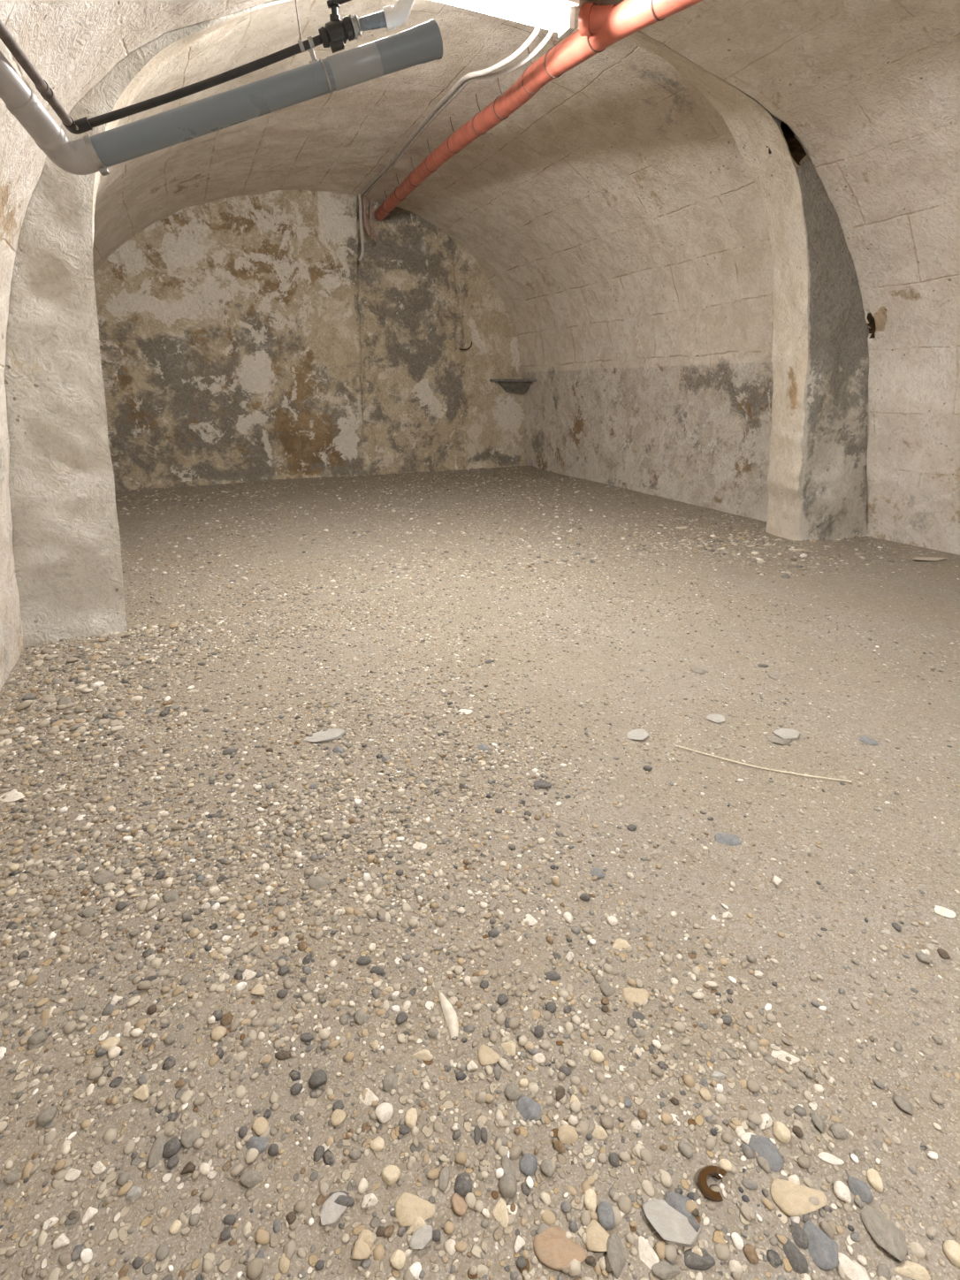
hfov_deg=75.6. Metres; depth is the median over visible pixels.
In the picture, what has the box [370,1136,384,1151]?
pebble
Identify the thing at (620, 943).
pebble
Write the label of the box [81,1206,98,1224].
pebble
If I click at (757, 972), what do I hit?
pebble
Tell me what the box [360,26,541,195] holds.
conduit
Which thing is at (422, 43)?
socket
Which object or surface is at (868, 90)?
ceiling
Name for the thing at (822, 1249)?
pebble
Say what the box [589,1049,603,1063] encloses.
pebble
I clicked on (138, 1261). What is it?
pebble
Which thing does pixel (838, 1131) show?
pebble
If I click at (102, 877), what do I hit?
pebble
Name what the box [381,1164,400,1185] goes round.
pebble
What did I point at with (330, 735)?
pebble
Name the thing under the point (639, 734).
pebble
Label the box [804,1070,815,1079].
pebble
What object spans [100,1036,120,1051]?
pebble
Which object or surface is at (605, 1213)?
pebble
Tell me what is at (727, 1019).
pebble
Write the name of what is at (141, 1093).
pebble
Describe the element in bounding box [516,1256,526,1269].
pebble
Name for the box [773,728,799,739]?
pebble
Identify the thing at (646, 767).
pebble
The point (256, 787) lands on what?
pebble
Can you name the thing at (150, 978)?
pebble
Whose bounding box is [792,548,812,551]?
flake
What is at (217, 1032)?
pebble
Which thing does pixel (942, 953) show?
pebble
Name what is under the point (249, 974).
pebble
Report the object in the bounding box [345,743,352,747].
pebble
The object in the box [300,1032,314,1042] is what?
pebble
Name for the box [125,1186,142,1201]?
pebble
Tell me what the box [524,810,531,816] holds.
pebble
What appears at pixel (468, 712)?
pebble
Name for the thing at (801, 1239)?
pebble
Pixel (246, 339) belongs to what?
wall
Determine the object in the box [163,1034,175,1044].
pebble
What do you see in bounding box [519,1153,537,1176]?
pebble
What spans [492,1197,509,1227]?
pebble
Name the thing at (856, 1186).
pebble
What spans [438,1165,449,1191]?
pebble
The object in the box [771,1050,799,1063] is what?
pebble
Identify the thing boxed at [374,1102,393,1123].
pebble
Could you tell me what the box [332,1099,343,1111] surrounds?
pebble
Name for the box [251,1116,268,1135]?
pebble
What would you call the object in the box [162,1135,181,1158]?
pebble
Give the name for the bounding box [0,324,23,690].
wall
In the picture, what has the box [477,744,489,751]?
pebble
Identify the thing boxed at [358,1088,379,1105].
pebble
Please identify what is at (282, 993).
pebble
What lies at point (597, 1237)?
pebble
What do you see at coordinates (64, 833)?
pebble
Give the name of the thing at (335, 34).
pipe
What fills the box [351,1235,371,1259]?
pebble
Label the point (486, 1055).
pebble
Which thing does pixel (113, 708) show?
pebble
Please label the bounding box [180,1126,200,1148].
pebble
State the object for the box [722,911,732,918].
pebble
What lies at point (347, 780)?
pebble
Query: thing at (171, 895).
pebble
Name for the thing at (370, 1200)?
pebble
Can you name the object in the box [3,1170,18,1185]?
pebble
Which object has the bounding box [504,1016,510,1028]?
pebble
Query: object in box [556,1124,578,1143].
pebble
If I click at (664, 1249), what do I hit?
gravel
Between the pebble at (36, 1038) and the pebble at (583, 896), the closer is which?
the pebble at (36, 1038)
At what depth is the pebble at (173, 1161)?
0.95 m
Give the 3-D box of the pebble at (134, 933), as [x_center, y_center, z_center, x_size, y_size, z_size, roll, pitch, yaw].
[-0.754,0.639,1.350,0.019,0.013,0.019,12,25,27]
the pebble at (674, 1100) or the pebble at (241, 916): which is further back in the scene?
the pebble at (241, 916)
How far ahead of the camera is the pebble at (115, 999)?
1.20 m
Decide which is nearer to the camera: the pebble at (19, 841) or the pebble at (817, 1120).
the pebble at (817, 1120)
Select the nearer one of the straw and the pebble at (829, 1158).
the pebble at (829, 1158)
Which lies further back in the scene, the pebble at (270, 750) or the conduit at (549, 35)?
the conduit at (549, 35)
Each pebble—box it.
[0,789,24,802]
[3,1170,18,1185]
[5,887,16,896]
[9,863,19,872]
[13,838,23,846]
[27,1030,47,1045]
[28,1078,39,1088]
[37,1105,57,1126]
[41,1217,58,1230]
[53,784,65,792]
[53,1233,69,1249]
[57,830,66,835]
[64,1168,81,1180]
[81,906,98,917]
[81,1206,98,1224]
[91,869,118,884]
[91,1161,106,1174]
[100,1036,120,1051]
[103,860,111,867]
[108,706,116,711]
[110,996,122,1005]
[114,901,127,911]
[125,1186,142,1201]
[129,929,138,937]
[130,893,138,898]
[132,1257,143,1269]
[133,1083,148,1100]
[142,975,159,981]
[146,1004,157,1014]
[147,1134,166,1168]
[160,811,168,816]
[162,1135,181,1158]
[163,889,180,902]
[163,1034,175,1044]
[167,1155,178,1169]
[168,1219,181,1234]
[170,783,179,787]
[179,1161,195,1174]
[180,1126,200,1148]
[182,915,192,921]
[186,783,194,787]
[188,928,199,937]
[195,875,205,882]
[198,662,206,665]
[200,901,210,908]
[211,1026,226,1040]
[216,953,223,959]
[220,1227,230,1241]
[222,747,236,754]
[222,1214,236,1225]
[233,925,241,930]
[236,913,244,920]
[238,1126,247,1138]
[239,1169,263,1188]
[242,968,256,980]
[245,1136,268,1154]
[250,982,265,995]
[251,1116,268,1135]
[253,784,261,790]
[265,747,273,752]
[267,1142,278,1156]
[274,1050,290,1060]
[276,989,288,998]
[277,966,289,975]
[279,888,288,892]
[279,1253,289,1273]
[286,1211,296,1225]
[290,1082,302,1095]
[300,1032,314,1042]
[304,728,345,742]
[308,876,328,890]
[308,1069,327,1089]
[309,784,316,789]
[312,1145,324,1162]
[314,1259,324,1270]
[320,1191,346,1226]
[321,833,332,841]
[327,1190,354,1207]
[330,1109,346,1126]
[332,746,344,753]
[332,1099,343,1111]
[333,908,342,915]
[344,778,351,783]
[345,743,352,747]
[348,1148,360,1160]
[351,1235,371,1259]
[354,1008,371,1025]
[356,955,371,965]
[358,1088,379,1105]
[358,1228,373,1249]
[360,1193,377,1209]
[366,849,375,853]
[369,966,383,975]
[369,1039,378,1049]
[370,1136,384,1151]
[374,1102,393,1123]
[375,1226,385,1236]
[381,756,389,761]
[381,1073,397,1091]
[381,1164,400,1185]
[384,986,393,991]
[389,1249,405,1269]
[394,1191,435,1226]
[396,868,403,876]
[396,1011,407,1025]
[398,1125,409,1135]
[404,1107,417,1128]
[406,1216,426,1234]
[408,1225,433,1249]
[412,841,427,850]
[412,1049,432,1060]
[419,783,426,788]
[426,1028,439,1038]
[432,1229,440,1241]
[433,944,443,950]
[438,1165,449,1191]
[450,1192,467,1216]
[453,1172,472,1196]
[457,952,465,958]
[458,708,472,714]
[466,1060,478,1071]
[473,1125,480,1144]
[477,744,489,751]
[477,1043,500,1065]
[480,979,488,988]
[480,1127,487,1142]
[484,659,494,663]
[487,929,498,937]
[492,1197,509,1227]
[495,808,502,813]
[497,993,508,1005]
[498,1173,516,1198]
[501,1040,516,1056]
[501,1154,516,1177]
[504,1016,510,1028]
[504,1083,521,1100]
[513,1234,525,1253]
[516,1095,541,1120]
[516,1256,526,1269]
[518,1078,527,1088]
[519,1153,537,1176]
[523,914,538,925]
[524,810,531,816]
[524,1041,534,1051]
[533,780,551,788]
[533,1025,544,1037]
[533,1226,586,1270]
[540,1158,554,1177]
[544,970,560,981]
[545,1001,556,1013]
[555,1085,564,1100]
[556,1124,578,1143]
[558,1065,571,1075]
[563,912,572,922]
[565,952,574,962]
[569,1094,580,1106]
[579,893,590,901]
[583,1188,596,1211]
[585,1219,609,1251]
[586,1255,594,1265]
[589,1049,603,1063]
[590,867,605,878]
[592,1125,607,1139]
[596,1201,615,1230]
[600,979,615,996]
[601,1005,608,1012]
[603,1252,612,1272]
[606,1233,626,1279]
[607,915,617,925]
[608,1152,619,1167]
[612,938,629,950]
[622,987,648,1008]
[623,1098,632,1107]
[626,728,648,740]
[626,823,636,830]
[638,1235,659,1269]
[642,1198,700,1247]
[643,764,652,771]
[651,1260,679,1279]
[664,1190,694,1218]
[670,1097,679,1105]
[683,1247,715,1271]
[690,666,707,674]
[691,1208,699,1216]
[692,1245,702,1256]
[699,1088,711,1101]
[706,714,724,723]
[711,1070,724,1079]
[714,832,741,845]
[718,1158,731,1171]
[720,1014,732,1025]
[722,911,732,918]
[739,1132,755,1144]
[748,1134,783,1172]
[754,970,763,976]
[757,663,768,667]
[758,1112,772,1129]
[767,736,791,744]
[768,672,784,680]
[769,1178,827,1216]
[771,875,782,885]
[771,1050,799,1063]
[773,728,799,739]
[773,1121,791,1143]
[783,1237,807,1273]
[789,1220,808,1249]
[792,1125,803,1138]
[802,1220,838,1271]
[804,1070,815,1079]
[810,1111,826,1133]
[817,1151,844,1165]
[830,1122,847,1139]
[833,1180,851,1203]
[838,1252,870,1279]
[847,1176,873,1203]
[859,735,878,745]
[860,1203,907,1262]
[866,1168,883,1192]
[891,921,901,931]
[892,1093,913,1114]
[893,1261,930,1279]
[915,952,930,964]
[934,905,956,918]
[937,948,950,959]
[943,1239,959,1268]
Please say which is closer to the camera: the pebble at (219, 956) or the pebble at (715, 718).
the pebble at (219, 956)
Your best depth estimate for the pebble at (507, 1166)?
0.94 m
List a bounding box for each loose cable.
[358,193,364,261]
[362,194,371,236]
[369,198,377,241]
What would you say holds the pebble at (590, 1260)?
on the floor
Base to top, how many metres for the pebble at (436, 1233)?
0.009 m
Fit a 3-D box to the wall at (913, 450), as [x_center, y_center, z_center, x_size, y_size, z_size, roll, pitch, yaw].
[4.111,-0.365,2.368,0.392,1.157,6.047,-10,24,-22]
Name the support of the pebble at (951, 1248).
on the floor
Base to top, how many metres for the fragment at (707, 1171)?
0.016 m
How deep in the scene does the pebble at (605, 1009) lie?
1.19 m
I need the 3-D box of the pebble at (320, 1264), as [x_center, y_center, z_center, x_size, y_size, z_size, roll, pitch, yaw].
[-0.217,0.846,0.837,0.012,0.008,0.010,-3,22,-8]
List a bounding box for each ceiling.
[0,0,959,385]
[92,0,773,372]
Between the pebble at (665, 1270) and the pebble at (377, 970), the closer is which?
the pebble at (665, 1270)
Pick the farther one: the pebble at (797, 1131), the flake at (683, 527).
the flake at (683, 527)
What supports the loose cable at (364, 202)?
hanging from the ceiling at (616, 218)
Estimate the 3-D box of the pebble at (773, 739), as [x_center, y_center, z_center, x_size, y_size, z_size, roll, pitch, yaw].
[1.015,0.341,2.103,0.070,0.018,0.066,19,29,39]
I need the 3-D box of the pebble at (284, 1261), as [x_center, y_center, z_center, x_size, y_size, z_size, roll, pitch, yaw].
[-0.265,0.846,0.840,0.015,0.008,0.021,1,22,2]
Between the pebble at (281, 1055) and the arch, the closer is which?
the pebble at (281, 1055)
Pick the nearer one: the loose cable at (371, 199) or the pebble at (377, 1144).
the pebble at (377, 1144)
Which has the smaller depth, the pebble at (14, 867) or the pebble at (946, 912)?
the pebble at (946, 912)
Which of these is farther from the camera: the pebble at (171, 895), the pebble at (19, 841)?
the pebble at (19, 841)
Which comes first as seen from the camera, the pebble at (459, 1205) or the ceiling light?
the pebble at (459, 1205)
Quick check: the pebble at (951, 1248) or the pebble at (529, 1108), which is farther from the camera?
the pebble at (529, 1108)
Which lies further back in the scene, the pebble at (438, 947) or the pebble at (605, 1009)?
the pebble at (438, 947)
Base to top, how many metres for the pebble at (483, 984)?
0.010 m
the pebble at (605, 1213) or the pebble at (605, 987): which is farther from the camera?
the pebble at (605, 987)
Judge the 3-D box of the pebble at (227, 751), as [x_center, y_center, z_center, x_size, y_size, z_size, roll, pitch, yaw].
[-0.818,0.362,2.013,0.043,0.017,0.042,19,29,39]
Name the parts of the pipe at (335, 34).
wall leg, valve handle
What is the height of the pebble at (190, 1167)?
0.014 m
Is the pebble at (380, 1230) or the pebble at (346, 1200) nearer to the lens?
the pebble at (380, 1230)
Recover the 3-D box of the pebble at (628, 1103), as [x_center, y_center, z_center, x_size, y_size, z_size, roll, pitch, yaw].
[0.245,0.769,1.027,0.015,0.007,0.014,8,24,19]
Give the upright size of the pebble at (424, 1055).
0.014 m
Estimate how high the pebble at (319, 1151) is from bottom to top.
0.010 m
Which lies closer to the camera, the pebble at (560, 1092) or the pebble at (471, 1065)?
the pebble at (560, 1092)
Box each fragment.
[438,992,458,1038]
[696,1165,727,1202]
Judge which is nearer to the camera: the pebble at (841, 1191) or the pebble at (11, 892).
the pebble at (841, 1191)
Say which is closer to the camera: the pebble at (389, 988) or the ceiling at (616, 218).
the pebble at (389, 988)
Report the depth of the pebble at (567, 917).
1.39 m
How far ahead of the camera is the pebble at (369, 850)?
1.58 m
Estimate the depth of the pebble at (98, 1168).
0.94 m
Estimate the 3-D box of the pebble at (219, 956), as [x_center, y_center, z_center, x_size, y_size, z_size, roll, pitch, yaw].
[-0.545,0.662,1.292,0.016,0.009,0.014,-14,26,-30]
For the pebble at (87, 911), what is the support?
on the floor
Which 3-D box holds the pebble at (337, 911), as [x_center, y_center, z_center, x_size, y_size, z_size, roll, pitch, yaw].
[-0.324,0.620,1.409,0.022,0.014,0.016,-14,26,-31]
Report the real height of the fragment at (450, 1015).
0.008 m
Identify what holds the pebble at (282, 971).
on the floor
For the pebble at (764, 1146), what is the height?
0.016 m
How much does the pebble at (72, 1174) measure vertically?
0.013 m
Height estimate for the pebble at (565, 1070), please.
0.008 m
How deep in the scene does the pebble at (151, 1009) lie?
1.18 m
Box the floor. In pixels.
[0,465,959,1279]
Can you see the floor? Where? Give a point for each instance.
(910, 704)
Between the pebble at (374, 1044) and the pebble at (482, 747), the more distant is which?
the pebble at (482, 747)
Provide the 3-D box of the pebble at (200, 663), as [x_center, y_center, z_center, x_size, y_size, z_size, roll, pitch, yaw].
[-1.192,0.102,2.656,0.035,0.017,0.036,1,22,2]
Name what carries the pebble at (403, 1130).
on the floor
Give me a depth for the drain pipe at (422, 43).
1.74 m
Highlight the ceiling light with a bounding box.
[434,0,579,38]
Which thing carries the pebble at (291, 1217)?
on the floor
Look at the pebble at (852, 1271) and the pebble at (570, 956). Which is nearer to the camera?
the pebble at (852, 1271)
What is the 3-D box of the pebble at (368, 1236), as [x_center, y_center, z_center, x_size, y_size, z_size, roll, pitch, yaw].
[-0.158,0.833,0.859,0.024,0.014,0.022,4,23,9]
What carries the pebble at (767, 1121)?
on the floor
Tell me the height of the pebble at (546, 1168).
0.014 m
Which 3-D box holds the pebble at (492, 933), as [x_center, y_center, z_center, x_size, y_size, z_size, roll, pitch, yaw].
[0.028,0.643,1.355,0.021,0.012,0.022,-17,28,-35]
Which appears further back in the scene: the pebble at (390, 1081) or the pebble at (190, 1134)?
the pebble at (390, 1081)
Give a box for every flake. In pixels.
[674,525,688,528]
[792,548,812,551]
[912,556,947,561]
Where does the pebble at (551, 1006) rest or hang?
on the floor
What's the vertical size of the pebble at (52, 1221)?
0.009 m
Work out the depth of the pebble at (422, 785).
1.84 m
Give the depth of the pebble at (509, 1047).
1.11 m
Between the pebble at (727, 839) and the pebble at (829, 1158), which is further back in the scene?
the pebble at (727, 839)
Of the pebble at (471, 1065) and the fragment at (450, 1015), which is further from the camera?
the fragment at (450, 1015)
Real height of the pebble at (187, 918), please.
0.013 m
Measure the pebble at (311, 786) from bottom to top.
0.014 m
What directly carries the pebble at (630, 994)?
on the floor
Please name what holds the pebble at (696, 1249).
on the floor
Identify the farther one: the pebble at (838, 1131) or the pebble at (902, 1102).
the pebble at (902, 1102)
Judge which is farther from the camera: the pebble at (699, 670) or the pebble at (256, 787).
the pebble at (699, 670)
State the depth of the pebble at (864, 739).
2.08 m
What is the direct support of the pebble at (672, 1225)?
on the floor
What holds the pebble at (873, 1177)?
on the floor
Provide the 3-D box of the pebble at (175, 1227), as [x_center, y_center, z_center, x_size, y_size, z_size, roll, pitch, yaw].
[-0.434,0.836,0.881,0.015,0.009,0.016,6,23,15]
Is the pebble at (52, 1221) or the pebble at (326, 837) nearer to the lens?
the pebble at (52, 1221)
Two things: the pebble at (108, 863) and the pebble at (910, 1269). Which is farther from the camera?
the pebble at (108, 863)
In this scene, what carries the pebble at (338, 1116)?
on the floor
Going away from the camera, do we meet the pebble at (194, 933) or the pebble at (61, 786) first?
the pebble at (194, 933)
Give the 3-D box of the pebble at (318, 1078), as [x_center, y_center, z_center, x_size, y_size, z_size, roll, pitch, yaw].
[-0.279,0.754,1.064,0.030,0.022,0.028,-12,25,-27]
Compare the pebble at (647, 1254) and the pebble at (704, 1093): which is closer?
the pebble at (647, 1254)
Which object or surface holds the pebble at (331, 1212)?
on the floor
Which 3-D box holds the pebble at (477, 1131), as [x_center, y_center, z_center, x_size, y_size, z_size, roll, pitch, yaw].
[-0.004,0.786,0.982,0.012,0.008,0.027,-2,22,-6]
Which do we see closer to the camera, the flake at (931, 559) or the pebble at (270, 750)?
the pebble at (270, 750)
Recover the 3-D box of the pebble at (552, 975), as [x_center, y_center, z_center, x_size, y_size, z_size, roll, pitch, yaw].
[0.145,0.682,1.255,0.033,0.014,0.024,-6,23,-15]
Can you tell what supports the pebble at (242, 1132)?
on the floor
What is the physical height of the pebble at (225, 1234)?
0.008 m
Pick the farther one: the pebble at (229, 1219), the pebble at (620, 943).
the pebble at (620, 943)
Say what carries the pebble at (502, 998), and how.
on the floor
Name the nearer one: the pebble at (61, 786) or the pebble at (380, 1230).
the pebble at (380, 1230)
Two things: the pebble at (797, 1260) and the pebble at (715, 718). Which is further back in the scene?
the pebble at (715, 718)
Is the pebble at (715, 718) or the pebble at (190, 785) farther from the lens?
the pebble at (715, 718)
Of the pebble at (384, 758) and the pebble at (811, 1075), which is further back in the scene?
the pebble at (384, 758)
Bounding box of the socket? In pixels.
[373,19,442,76]
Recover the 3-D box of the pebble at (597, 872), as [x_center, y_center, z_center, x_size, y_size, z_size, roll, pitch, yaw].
[0.289,0.574,1.521,0.037,0.015,0.031,19,29,38]
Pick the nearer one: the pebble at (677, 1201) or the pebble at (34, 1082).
the pebble at (677, 1201)
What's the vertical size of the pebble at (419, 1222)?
0.015 m
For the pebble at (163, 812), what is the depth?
1.72 m
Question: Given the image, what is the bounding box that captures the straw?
[674,744,851,782]
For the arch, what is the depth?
2.82 m
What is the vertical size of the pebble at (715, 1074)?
0.008 m
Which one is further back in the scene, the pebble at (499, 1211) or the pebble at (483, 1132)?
the pebble at (483, 1132)
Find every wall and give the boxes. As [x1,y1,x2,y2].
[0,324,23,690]
[93,190,525,490]
[521,362,773,521]
[866,384,959,555]
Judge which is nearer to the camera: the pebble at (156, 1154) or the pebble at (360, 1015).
the pebble at (156, 1154)
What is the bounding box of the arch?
[4,0,868,647]
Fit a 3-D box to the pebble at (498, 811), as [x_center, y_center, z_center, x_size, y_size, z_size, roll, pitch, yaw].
[0.052,0.482,1.745,0.020,0.011,0.017,10,24,23]
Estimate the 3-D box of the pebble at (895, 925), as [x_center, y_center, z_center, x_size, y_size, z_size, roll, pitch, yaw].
[0.922,0.634,1.367,0.016,0.010,0.026,-2,22,-4]
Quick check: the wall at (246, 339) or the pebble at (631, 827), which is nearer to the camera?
the pebble at (631, 827)
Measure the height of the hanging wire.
0.441 m
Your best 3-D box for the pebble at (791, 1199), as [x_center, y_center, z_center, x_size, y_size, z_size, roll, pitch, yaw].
[0.468,0.821,0.904,0.081,0.018,0.047,4,23,9]
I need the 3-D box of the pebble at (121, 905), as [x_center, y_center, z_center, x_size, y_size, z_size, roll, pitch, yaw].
[-0.824,0.611,1.421,0.024,0.015,0.024,13,26,29]
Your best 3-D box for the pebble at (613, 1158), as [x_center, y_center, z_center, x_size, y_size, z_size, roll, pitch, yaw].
[0.205,0.797,0.949,0.016,0.010,0.019,2,22,4]
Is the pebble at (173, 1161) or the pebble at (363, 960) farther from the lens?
the pebble at (363, 960)
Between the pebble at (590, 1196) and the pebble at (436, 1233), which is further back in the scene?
the pebble at (590, 1196)
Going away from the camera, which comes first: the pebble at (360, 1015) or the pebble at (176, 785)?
the pebble at (360, 1015)
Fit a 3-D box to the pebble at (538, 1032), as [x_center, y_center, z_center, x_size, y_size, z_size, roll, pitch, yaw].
[0.107,0.725,1.146,0.018,0.014,0.024,-9,24,-20]
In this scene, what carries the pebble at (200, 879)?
on the floor
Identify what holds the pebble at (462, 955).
on the floor
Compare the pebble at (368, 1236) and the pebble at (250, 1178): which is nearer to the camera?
the pebble at (368, 1236)
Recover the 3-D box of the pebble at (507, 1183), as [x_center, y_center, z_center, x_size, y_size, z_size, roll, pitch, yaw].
[0.041,0.808,0.917,0.026,0.020,0.030,0,22,1]
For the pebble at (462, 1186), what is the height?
0.017 m
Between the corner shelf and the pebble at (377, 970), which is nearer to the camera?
the pebble at (377, 970)
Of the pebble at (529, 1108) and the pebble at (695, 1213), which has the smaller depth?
the pebble at (695, 1213)
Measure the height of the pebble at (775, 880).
0.019 m
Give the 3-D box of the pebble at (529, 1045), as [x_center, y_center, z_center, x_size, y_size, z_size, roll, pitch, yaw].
[0.089,0.736,1.120,0.017,0.012,0.018,-19,29,-38]
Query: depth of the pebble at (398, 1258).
0.84 m
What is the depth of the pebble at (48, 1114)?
1.01 m
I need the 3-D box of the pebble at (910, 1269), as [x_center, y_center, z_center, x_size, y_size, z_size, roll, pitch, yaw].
[0.579,0.848,0.831,0.041,0.014,0.022,-2,22,-6]
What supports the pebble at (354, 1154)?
on the floor
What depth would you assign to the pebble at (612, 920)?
1.38 m
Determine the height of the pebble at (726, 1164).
0.011 m
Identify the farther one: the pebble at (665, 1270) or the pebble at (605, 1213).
the pebble at (605, 1213)
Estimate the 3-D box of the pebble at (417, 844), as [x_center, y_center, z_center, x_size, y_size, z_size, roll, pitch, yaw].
[-0.157,0.538,1.611,0.040,0.016,0.027,5,23,11]
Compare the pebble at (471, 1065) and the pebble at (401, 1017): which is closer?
the pebble at (471, 1065)
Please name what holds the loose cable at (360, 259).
hanging from the ceiling at (616, 218)
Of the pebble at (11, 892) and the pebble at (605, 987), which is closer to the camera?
the pebble at (605, 987)
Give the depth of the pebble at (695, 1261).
0.83 m
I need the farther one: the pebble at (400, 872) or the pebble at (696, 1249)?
the pebble at (400, 872)
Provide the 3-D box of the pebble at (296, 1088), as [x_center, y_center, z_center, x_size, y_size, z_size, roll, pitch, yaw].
[-0.312,0.762,1.049,0.019,0.013,0.018,5,23,13]
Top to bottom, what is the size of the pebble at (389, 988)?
0.008 m
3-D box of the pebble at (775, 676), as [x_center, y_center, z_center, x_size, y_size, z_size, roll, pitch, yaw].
[1.217,0.151,2.541,0.062,0.017,0.061,-7,23,-16]
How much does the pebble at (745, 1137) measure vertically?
0.010 m
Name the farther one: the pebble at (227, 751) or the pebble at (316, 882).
the pebble at (227, 751)
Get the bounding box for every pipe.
[0,0,414,134]
[0,19,442,175]
[373,0,703,220]
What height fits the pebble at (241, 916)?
0.011 m
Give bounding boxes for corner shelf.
[489,379,537,392]
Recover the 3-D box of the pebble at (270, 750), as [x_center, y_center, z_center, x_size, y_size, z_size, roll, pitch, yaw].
[-0.686,0.360,2.018,0.023,0.016,0.021,10,24,22]
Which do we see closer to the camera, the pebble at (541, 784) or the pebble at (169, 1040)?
the pebble at (169, 1040)
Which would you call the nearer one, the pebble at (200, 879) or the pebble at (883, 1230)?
the pebble at (883, 1230)
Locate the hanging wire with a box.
[295,0,301,39]
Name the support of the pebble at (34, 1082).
on the floor
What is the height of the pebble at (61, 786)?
0.016 m
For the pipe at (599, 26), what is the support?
hanging from the ceiling at (616, 218)
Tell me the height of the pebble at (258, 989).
0.013 m
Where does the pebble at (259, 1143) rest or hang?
on the floor
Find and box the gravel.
[0,464,959,1279]
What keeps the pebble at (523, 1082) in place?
on the floor
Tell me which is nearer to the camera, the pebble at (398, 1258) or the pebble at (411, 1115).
the pebble at (398, 1258)
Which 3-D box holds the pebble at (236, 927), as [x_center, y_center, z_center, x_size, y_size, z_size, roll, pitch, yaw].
[-0.535,0.636,1.365,0.018,0.008,0.012,-8,23,-18]
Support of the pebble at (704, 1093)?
on the floor
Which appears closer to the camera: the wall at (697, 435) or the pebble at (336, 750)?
the pebble at (336, 750)
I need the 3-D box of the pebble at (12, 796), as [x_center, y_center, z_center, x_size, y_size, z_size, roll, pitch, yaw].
[-1.361,0.454,1.795,0.082,0.016,0.052,12,25,27]
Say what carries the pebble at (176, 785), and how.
on the floor
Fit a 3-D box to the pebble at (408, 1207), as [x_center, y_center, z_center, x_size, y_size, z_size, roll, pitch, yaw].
[-0.095,0.824,0.889,0.059,0.017,0.039,5,23,12]
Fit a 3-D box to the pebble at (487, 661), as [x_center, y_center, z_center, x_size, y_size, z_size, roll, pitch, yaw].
[0.036,0.092,2.689,0.042,0.017,0.043,-16,27,-34]
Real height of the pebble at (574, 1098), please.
0.009 m
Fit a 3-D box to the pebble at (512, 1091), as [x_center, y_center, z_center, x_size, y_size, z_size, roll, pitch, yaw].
[0.055,0.763,1.044,0.026,0.016,0.027,-13,26,-29]
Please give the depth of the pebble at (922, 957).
1.28 m
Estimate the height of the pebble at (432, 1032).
0.013 m
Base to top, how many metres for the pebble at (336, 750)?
0.019 m
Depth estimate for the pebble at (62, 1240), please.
0.86 m
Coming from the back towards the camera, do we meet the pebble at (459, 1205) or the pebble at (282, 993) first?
the pebble at (282, 993)
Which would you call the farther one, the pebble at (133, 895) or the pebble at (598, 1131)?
the pebble at (133, 895)
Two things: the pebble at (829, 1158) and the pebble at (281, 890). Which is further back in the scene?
the pebble at (281, 890)
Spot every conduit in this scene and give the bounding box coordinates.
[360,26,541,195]
[364,30,555,196]
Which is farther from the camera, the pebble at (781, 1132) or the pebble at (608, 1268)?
the pebble at (781, 1132)
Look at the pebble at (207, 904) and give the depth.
1.42 m
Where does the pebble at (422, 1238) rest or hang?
on the floor
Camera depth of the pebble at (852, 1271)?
0.83 m
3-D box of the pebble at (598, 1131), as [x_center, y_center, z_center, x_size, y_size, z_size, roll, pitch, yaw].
[0.189,0.783,0.982,0.021,0.013,0.022,-14,26,-31]
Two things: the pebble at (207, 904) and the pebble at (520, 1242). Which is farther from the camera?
the pebble at (207, 904)
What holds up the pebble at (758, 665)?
on the floor
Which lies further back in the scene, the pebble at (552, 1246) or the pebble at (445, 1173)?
the pebble at (445, 1173)
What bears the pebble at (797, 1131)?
on the floor
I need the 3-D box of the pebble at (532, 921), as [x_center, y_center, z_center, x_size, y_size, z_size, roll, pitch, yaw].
[0.111,0.631,1.392,0.039,0.016,0.026,20,30,40]
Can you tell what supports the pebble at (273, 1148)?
on the floor
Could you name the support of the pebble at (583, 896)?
on the floor
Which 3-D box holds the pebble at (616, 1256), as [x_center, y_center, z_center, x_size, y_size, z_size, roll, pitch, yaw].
[0.186,0.837,0.842,0.034,0.016,0.039,-12,25,-27]
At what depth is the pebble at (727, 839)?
1.63 m
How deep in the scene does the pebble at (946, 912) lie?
1.40 m
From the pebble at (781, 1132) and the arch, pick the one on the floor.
the pebble at (781, 1132)

